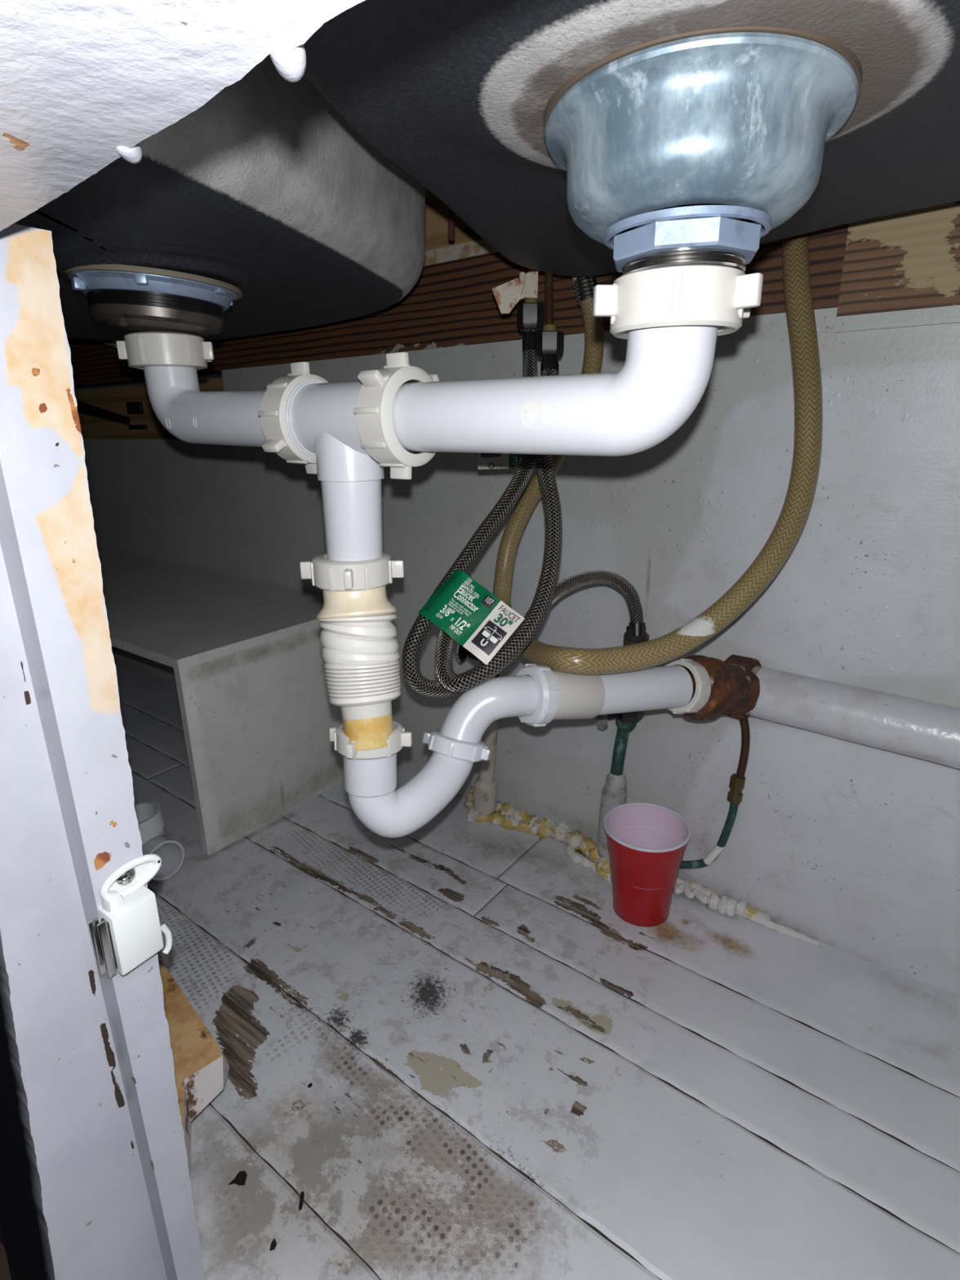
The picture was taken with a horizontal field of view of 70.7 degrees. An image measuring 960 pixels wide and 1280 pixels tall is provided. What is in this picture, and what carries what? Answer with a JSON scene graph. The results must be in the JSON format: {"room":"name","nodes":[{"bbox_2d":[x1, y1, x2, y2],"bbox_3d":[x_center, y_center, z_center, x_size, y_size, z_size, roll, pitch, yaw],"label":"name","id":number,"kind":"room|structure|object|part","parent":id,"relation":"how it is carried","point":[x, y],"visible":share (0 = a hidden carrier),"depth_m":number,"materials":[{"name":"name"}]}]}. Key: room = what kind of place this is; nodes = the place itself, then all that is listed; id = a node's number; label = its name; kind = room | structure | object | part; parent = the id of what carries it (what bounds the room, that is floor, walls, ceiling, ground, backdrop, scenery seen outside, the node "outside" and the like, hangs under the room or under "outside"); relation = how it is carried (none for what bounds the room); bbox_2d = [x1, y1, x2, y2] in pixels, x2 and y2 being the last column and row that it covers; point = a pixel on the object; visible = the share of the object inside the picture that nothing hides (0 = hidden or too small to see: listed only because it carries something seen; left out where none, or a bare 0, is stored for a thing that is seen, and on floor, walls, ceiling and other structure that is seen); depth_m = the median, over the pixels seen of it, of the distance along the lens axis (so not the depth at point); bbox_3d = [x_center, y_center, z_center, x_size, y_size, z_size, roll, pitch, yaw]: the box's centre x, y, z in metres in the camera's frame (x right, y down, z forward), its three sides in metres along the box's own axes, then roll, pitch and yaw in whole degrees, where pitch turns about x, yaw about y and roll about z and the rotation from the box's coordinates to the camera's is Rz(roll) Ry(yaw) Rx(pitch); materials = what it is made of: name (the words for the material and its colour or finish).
{"room":"under-sink cabinet","nodes":[
{"label":"under-sink cabinet","id":0,"kind":"room"},
{"bbox_2d":[74,306,959,998],"bbox_3d":[-0.283,-0.117,1.130,3.022,0.642,0.032,13,22,36],"label":"wall","id":1,"kind":"structure","parent":0,"point":[851,847],"depth_m":0.70,"materials":[{"name":"paint"}]},
{"bbox_2d":[93,338,117,347],"bbox_3d":[-0.673,-0.554,1.169,0.190,0.105,0.030,12,22,35],"label":"trim","id":2,"kind":"structure","parent":1,"relation":"attached to","point":[111,343],"depth_m":1.13,"materials":[{"name":"brown wood"}]},
{"bbox_2d":[76,400,146,429],"bbox_3d":[-0.748,-0.455,1.365,0.264,0.059,0.007,12,22,35],"label":"metal bracket","id":3,"kind":"object","parent":1,"relation":"attached to","point":[133,407],"visible":1,"depth_m":1.35,"materials":[{"name":"black metal"}]},
{"bbox_2d":[66,337,207,389],"bbox_3d":[-0.993,-0.688,1.556,1.202,0.210,0.050,13,22,36],"label":"trim","id":4,"kind":"structure","parent":1,"relation":"attached to","point":[95,363],"depth_m":1.39,"materials":[{"name":"brown wood"}]},
{"bbox_2d":[196,223,848,376],"bbox_3d":[-0.124,-0.430,0.905,1.127,0.092,0.050,13,22,36],"label":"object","id":5,"kind":"structure","parent":1,"relation":"on","point":[451,304],"depth_m":0.80,"materials":[{"name":"brown wood"}]},
{"bbox_2d":[425,187,483,251],"bbox_3d":[0.146,-0.475,0.663,1.922,0.103,0.020,13,22,36],"label":"plywood panel","id":6,"kind":"object","parent":5,"relation":"attached to","point":[436,211],"visible":0.05,"depth_m":0.80,"materials":[{"name":"brown wood"}]},
{"bbox_2d":[422,239,497,266],"bbox_3d":[-0.155,-0.481,0.891,1.176,0.015,0.020,13,22,36],"label":"strip","id":7,"kind":"object","parent":5,"relation":"attached to","point":[478,247],"visible":0.11,"depth_m":0.78,"materials":[{"name":"beige wood"}]},
{"bbox_2d":[679,718,750,868],"bbox_3d":[0.238,0.169,0.746,0.097,0.217,0.017,8,20,26],"label":"tube","id":8,"kind":"object","parent":1,"relation":"attached to","point":[737,780],"visible":0.81,"depth_m":0.72,"materials":[{"name":"green rubber"}]},
{"bbox_2d":[744,666,959,768],"bbox_3d":[0.510,0.109,0.480,0.634,0.050,0.050,14,23,38],"label":"drain pipe","id":9,"kind":"object","parent":1,"relation":"attached to","point":[927,731],"visible":0.95,"depth_m":0.60,"materials":[{"name":"paint"}]},
{"bbox_2d":[664,654,761,720],"bbox_3d":[0.232,0.046,0.648,0.150,0.086,0.060,-14,22,-36],"label":"coupling","id":10,"kind":"object","parent":9,"relation":"attached to","point":[730,687],"visible":0.73,"depth_m":0.61,"materials":[{"name":"brown metal"}]},
{"bbox_2d":[422,663,693,762],"bbox_3d":[0.069,0.047,0.546,0.241,0.067,0.050,-9,19,-24],"label":"trap arm","id":11,"kind":"object","parent":10,"relation":"attached to","point":[538,695],"visible":1,"depth_m":0.52,"materials":[{"name":"white plastic"}]},
{"bbox_2d":[329,720,473,837],"bbox_3d":[-0.047,0.092,0.484,0.108,0.083,0.052,-11,20,-28],"label":"p-trap","id":12,"kind":"object","parent":11,"relation":"attached to","point":[370,775],"visible":0.93,"depth_m":0.46,"materials":[{"name":"white plastic"}]},
{"bbox_2d":[299,551,404,750],"bbox_3d":[-0.081,0.007,0.457,0.070,0.127,0.065,12,22,35],"label":"coupling","id":13,"kind":"object","parent":12,"relation":"on","point":[361,655],"visible":0.98,"depth_m":0.43,"materials":[{"name":"white plastic"}]},
{"bbox_2d":[257,351,439,560],"bbox_3d":[-0.080,-0.106,0.424,0.107,0.132,0.059,12,22,35],"label":"fitting","id":14,"kind":"object","parent":13,"relation":"attached to","point":[343,433],"visible":0.83,"depth_m":0.41,"materials":[{"name":"white plastic"}]},
{"bbox_2d":[400,379,421,453],"bbox_3d":[-0.040,-0.128,0.388,0.005,0.040,0.040,12,22,35],"label":"washer","id":15,"kind":"object","parent":14,"relation":"in","point":[402,451],"depth_m":0.38,"materials":[{"name":"white rubber"}]},
{"bbox_2d":[342,753,396,797],"bbox_3d":[-0.075,0.088,0.466,0.037,0.033,0.039,12,22,35],"label":"socket","id":16,"kind":"object","parent":12,"relation":"attached to","point":[365,775],"depth_m":0.45,"materials":[{"name":"white plastic"}]},
{"bbox_2d":[835,305,959,333],"bbox_3d":[0.598,-0.201,0.354,0.749,0.013,0.012,13,22,36],"label":"trim","id":17,"kind":"structure","parent":1,"relation":"attached to","point":[945,314],"depth_m":0.54,"materials":[{"name":"paint"}]},
{"bbox_2d":[836,200,959,316],"bbox_3d":[0.607,-0.265,0.348,0.750,0.114,0.050,13,22,36],"label":"board","id":18,"kind":"object","parent":1,"relation":"attached to","point":[910,260],"visible":0.59,"depth_m":0.53,"materials":[{"name":"brown wood"}]},
{"bbox_2d":[112,653,959,1279],"bbox_3d":[-0.278,0.293,0.838,2.526,0.002,0.720,12,22,35],"label":"floor","id":19,"kind":"structure","parent":0,"point":[685,1189],"depth_m":0.58,"materials":[{"name":"paint"}]},
{"bbox_2d":[0,223,204,1279],"bbox_3d":[-0.226,0.140,0.343,0.105,0.611,0.097,12,22,35],"label":"frame post","id":20,"kind":"object","parent":19,"relation":"on","point":[95,1184],"visible":0.99,"depth_m":0.31,"materials":[{"name":"paint"}]},
{"bbox_2d":[0,1219,5,1249],"bbox_3d":[-0.457,0.116,0.479,0.440,0.560,0.020,12,22,35],"label":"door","id":21,"kind":"structure","parent":20,"relation":"attached to","point":[2,1239],"depth_m":0.45,"materials":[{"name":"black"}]},
{"bbox_2d":[88,853,172,977],"bbox_3d":[-0.165,0.135,0.323,0.015,0.060,0.038,12,22,35],"label":"magnetic catch","id":22,"kind":"object","parent":20,"relation":"attached to","point":[128,932],"visible":1,"depth_m":0.32,"materials":[{"name":"white plastic"}]},
{"bbox_3d":[-0.176,0.141,0.312,0.002,0.030,0.004,12,22,35],"label":"magnet plate","id":23,"kind":"part","parent":22,"relation":"part of","materials":[{"name":"metal"}]},
{"bbox_3d":[-0.171,0.142,0.311,0.002,0.030,0.004,12,22,35],"label":"magnet plate","id":24,"kind":"part","parent":22,"relation":"part of","materials":[{"name":"metal"}]},
{"bbox_2d":[0,0,364,231],"bbox_3d":[0.083,-0.093,-0.071,0.818,0.101,0.177,12,22,35],"label":"rail","id":25,"kind":"object","parent":20,"relation":"attached to","point":[83,82],"visible":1,"depth_m":0.12,"materials":[{"name":"paint"}]},
{"bbox_2d":[158,957,230,1177],"bbox_3d":[-0.231,0.318,0.536,0.056,0.035,0.220,-9,19,-23],"label":"block","id":26,"kind":"object","parent":20,"relation":"attached to","point":[202,1069],"visible":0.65,"depth_m":0.51,"materials":[{"name":"brown wood"}]},
{"bbox_2d":[133,801,184,880],"bbox_3d":[-0.407,0.246,0.824,0.078,0.076,0.059,12,22,35],"label":"pipe","id":27,"kind":"object","parent":19,"relation":"on","point":[150,818],"visible":0.53,"depth_m":0.82,"materials":[{"name":"grey plastic"}]},
{"bbox_2d":[97,551,344,855],"bbox_3d":[-0.751,0.009,1.302,1.215,0.270,0.312,12,22,35],"label":"box","id":28,"kind":"object","parent":19,"relation":"on","point":[258,715],"visible":0.72,"depth_m":0.93,"materials":[{"name":"paint"}]},
{"bbox_3d":[-0.753,-0.114,1.262,1.215,0.012,0.312,12,22,35],"label":"panel","id":29,"kind":"part","parent":28,"relation":"part of","materials":[{"name":"paint"}]},
{"bbox_3d":[-0.267,0.117,0.962,0.012,0.258,0.310,12,22,35],"label":"panel","id":30,"kind":"part","parent":28,"relation":"part of","materials":[{"name":"paint"}]},
{"bbox_2d":[228,1170,247,1186],"bbox_3d":[-0.179,0.398,0.500,0.012,0.001,0.010,-2,18,-5],"label":"flake","id":31,"kind":"object","parent":19,"relation":"on","point":[240,1179],"visible":1,"depth_m":0.50,"materials":[{"name":"black"}]},
{"bbox_2d":[269,1238,276,1250],"bbox_3d":[-0.140,0.410,0.460,0.004,0.001,0.007,-2,18,-3],"label":"flake","id":32,"kind":"object","parent":19,"relation":"on","point":[273,1243],"visible":1,"depth_m":0.46,"materials":[{"name":"black"}]},
{"bbox_2d":[298,1191,304,1210],"bbox_3d":[-0.128,0.402,0.485,0.003,0.001,0.012,-3,18,-6],"label":"flake","id":33,"kind":"object","parent":19,"relation":"on","point":[302,1193],"visible":1,"depth_m":0.48,"materials":[{"name":"black"}]},
{"bbox_2d":[596,718,636,861],"bbox_3d":[0.161,0.199,0.812,0.039,0.245,0.034,12,22,35],"label":"supply pipe","id":34,"kind":"object","parent":19,"relation":"on","point":[615,792],"visible":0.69,"depth_m":0.80,"materials":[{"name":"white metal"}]},
{"bbox_2d":[594,631,648,730],"bbox_3d":[0.158,0.045,0.749,0.064,0.115,0.045,-3,18,-8],"label":"valve","id":35,"kind":"object","parent":34,"relation":"attached to","point":[602,722],"visible":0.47,"depth_m":0.75,"materials":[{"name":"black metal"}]},
{"bbox_3d":[0.136,0.084,0.759,0.015,0.035,0.036,0,18,3],"label":"handle","id":36,"kind":"part","parent":35,"relation":"part of","materials":[{"name":"grey"}]},
{"bbox_3d":[0.152,0.082,0.764,0.034,0.013,0.012,-7,19,-19],"label":"stem","id":37,"kind":"part","parent":35,"relation":"part of","materials":[{"name":"metal"}]},
{"bbox_2d":[463,786,821,946],"bbox_3d":[0.167,0.272,0.838,0.469,0.040,0.064,12,22,35],"label":"foam sealant","id":38,"kind":"object","parent":19,"relation":"on","point":[506,816],"visible":0.91,"depth_m":0.85,"materials":[{"name":"beige plastic"}]},
{"bbox_2d":[472,720,497,814],"bbox_3d":[0.010,0.139,0.910,0.034,0.216,0.049,-13,21,-33],"label":"supply pipe","id":39,"kind":"object","parent":38,"relation":"on","point":[484,792],"visible":0.67,"depth_m":0.92,"materials":[{"name":"paint"}]},
{"bbox_2d":[454,643,498,677],"bbox_3d":[-0.007,0.026,0.843,0.072,0.064,0.025,-14,22,-35],"label":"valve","id":40,"kind":"object","parent":39,"relation":"attached to","point":[461,653],"visible":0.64,"depth_m":0.82,"materials":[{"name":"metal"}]},
{"bbox_3d":[-0.022,0.013,0.826,0.006,0.029,0.041,5,19,18],"label":"handle","id":41,"kind":"part","parent":40,"relation":"part of","materials":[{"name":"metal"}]},
{"bbox_2d":[603,802,691,927],"bbox_3d":[0.183,0.254,0.758,0.094,0.110,0.094,12,22,35],"label":"plastic cup","id":42,"kind":"object","parent":19,"relation":"on","point":[646,842],"visible":1,"depth_m":0.74,"materials":[{"name":"red plastic"}]},
{"bbox_3d":[-0.488,-0.504,0.565,3.000,0.020,0.950,12,22,35],"label":"ceiling","id":43,"kind":"structure","parent":0,"visible":0},
{"bbox_2d":[13,0,959,340],"bbox_3d":[-0.080,-0.344,0.412,1.318,0.203,0.608,12,22,35],"label":"sink","id":44,"kind":"object","parent":43,"relation":"attached to","point":[305,197],"visible":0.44,"depth_m":0.34,"materials":[{"name":"metal"}]},
{"bbox_2d":[63,263,242,336],"bbox_3d":[-0.237,-0.247,0.501,0.119,0.041,0.120,12,22,35],"label":"strainer","id":45,"kind":"object","parent":44,"relation":"attached to","point":[131,299],"visible":0.95,"depth_m":0.47,"materials":[{"name":"silver metal"}]},
{"bbox_2d":[88,303,223,336],"bbox_3d":[-0.239,-0.236,0.505,0.090,0.019,0.090,12,22,35],"label":"cup","id":46,"kind":"object","parent":45,"relation":"on","point":[198,319],"depth_m":0.48,"materials":[{"name":"metal"}]},
{"bbox_2d":[115,331,266,447],"bbox_3d":[-0.184,-0.179,0.486,0.190,0.080,0.061,12,22,35],"label":"waste arm","id":47,"kind":"object","parent":45,"relation":"attached to","point":[170,362],"visible":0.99,"depth_m":0.49},
{"bbox_3d":[-0.323,-0.391,0.571,0.715,0.203,0.557,12,22,35],"label":"bowl","id":48,"kind":"part","parent":44,"relation":"part of","materials":[{"name":"black metal"}]},
{"bbox_2d":[448,207,455,240],"bbox_3d":[-0.028,-0.418,0.668,0.009,0.043,0.007,12,22,35],"label":"stud","id":49,"kind":"object","parent":44,"relation":"attached to","point":[451,215],"visible":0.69,"depth_m":0.67,"materials":[{"name":"red"}]},
{"bbox_2d":[524,267,537,302],"bbox_3d":[0.047,-0.331,0.616,0.012,0.060,0.028,1,18,4],"label":"tube","id":50,"kind":"object","parent":44,"relation":"attached to","point":[526,300],"visible":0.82,"depth_m":0.61,"materials":[{"name":"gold metal"}]},
{"bbox_2d":[492,271,537,313],"bbox_3d":[0.032,-0.307,0.598,0.051,0.038,0.012,-13,22,-34],"label":"paper tag","id":51,"kind":"object","parent":50,"relation":"hanging from","point":[507,295],"visible":1,"depth_m":0.59,"materials":[{"name":"white paper"}]},
{"bbox_2d":[401,302,646,697],"bbox_3d":[0.026,-0.133,0.595,0.285,0.314,0.106,-14,22,-36],"label":"connector","id":52,"kind":"object","parent":50,"relation":"attached to","point":[530,316],"visible":0.7,"depth_m":0.56,"materials":[{"name":"silver metal"}]},
{"bbox_2d":[542,272,556,330],"bbox_3d":[0.062,-0.312,0.604,0.012,0.083,0.035,0,18,2],"label":"tube","id":53,"kind":"object","parent":44,"relation":"attached to","point":[549,326],"visible":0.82,"depth_m":0.60,"materials":[{"name":"brown metal"}]},
{"bbox_2d":[434,330,564,692],"bbox_3d":[0.025,-0.103,0.563,0.093,0.301,0.216,4,18,13],"label":"connector","id":54,"kind":"object","parent":53,"relation":"attached to","point":[549,344],"visible":0.75,"depth_m":0.53,"materials":[{"name":"silver metal"}]},
{"bbox_2d":[417,568,524,664],"bbox_3d":[-0.008,-0.018,0.509,0.075,0.062,0.035,9,20,28],"label":"label","id":55,"kind":"object","parent":54,"relation":"attached to","point":[474,617],"visible":1,"depth_m":0.51,"materials":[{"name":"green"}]},
{"bbox_3d":[-0.017,-0.025,0.511,0.052,0.050,0.039,12,22,35],"label":"green panel","id":56,"kind":"part","parent":55,"relation":"part of","materials":[{"name":"green paper"}]},
{"bbox_2d":[471,619,506,655],"bbox_3d":[0.007,-0.002,0.502,0.020,0.023,0.019,12,22,35],"label":"picture","id":57,"kind":"object","parent":55,"relation":"attached to","point":[488,637],"depth_m":0.50,"materials":[{"name":"black paper"}]},
{"bbox_2d":[480,626,502,645],"bbox_3d":[0.008,-0.003,0.503,0.016,0.012,0.009,-3,18,-8],"label":"picture","id":58,"kind":"object","parent":55,"relation":"on","point":[490,636],"depth_m":0.50,"materials":[{"name":"white"}]},
{"bbox_3d":[0.010,-0.006,0.504,0.046,0.042,0.016,-12,21,-30],"label":"white panel","id":59,"kind":"part","parent":55,"relation":"part of","materials":[{"name":"white paper"}]},
{"bbox_2d":[478,453,536,469],"bbox_3d":[0.028,-0.167,0.592,0.064,0.035,0.013,4,18,14],"label":"label","id":60,"kind":"object","parent":54,"relation":"attached to","point":[486,460],"visible":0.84,"depth_m":0.59,"materials":[{"name":"white"}]},
{"bbox_2d":[480,453,502,468],"bbox_3d":[0.010,-0.158,0.596,0.021,0.014,0.006,4,18,14],"label":"print","id":61,"kind":"object","parent":60,"relation":"attached to","point":[488,460],"depth_m":0.60,"materials":[{"name":"black"}]},
{"bbox_3d":[0.012,-0.169,0.597,0.030,0.035,0.011,4,18,14],"label":"white panel","id":62,"kind":"part","parent":60,"relation":"part of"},
{"bbox_3d":[0.042,-0.167,0.590,0.036,0.034,0.011,4,18,14],"label":"green panel","id":63,"kind":"part","parent":60,"relation":"part of","materials":[{"name":"green paper"}]},
{"bbox_3d":[0.179,-0.298,0.235,0.672,0.190,0.560,12,22,35],"label":"bowl","id":64,"kind":"part","parent":44,"relation":"part of","materials":[{"name":"metal"}]},
{"bbox_2d":[493,232,822,674],"bbox_3d":[0.154,-0.198,0.604,0.274,0.409,0.245,-5,18,-14],"label":"hose","id":65,"kind":"object","parent":44,"relation":"hanging from","point":[797,294],"visible":0.77,"depth_m":0.55,"materials":[{"name":"beige plastic"}]},
{"bbox_2d":[543,26,862,275],"bbox_3d":[0.083,-0.180,0.272,0.116,0.062,0.116,12,22,35],"label":"strainer","id":66,"kind":"object","parent":44,"relation":"attached to","point":[694,147],"visible":0.93,"depth_m":0.23,"materials":[{"name":"metal"}]},
{"bbox_2d":[391,263,763,456],"bbox_3d":[0.035,-0.128,0.330,0.192,0.074,0.056,12,22,35],"label":"waste arm","id":67,"kind":"object","parent":66,"relation":"attached to","point":[671,318],"visible":1,"depth_m":0.30}
]}

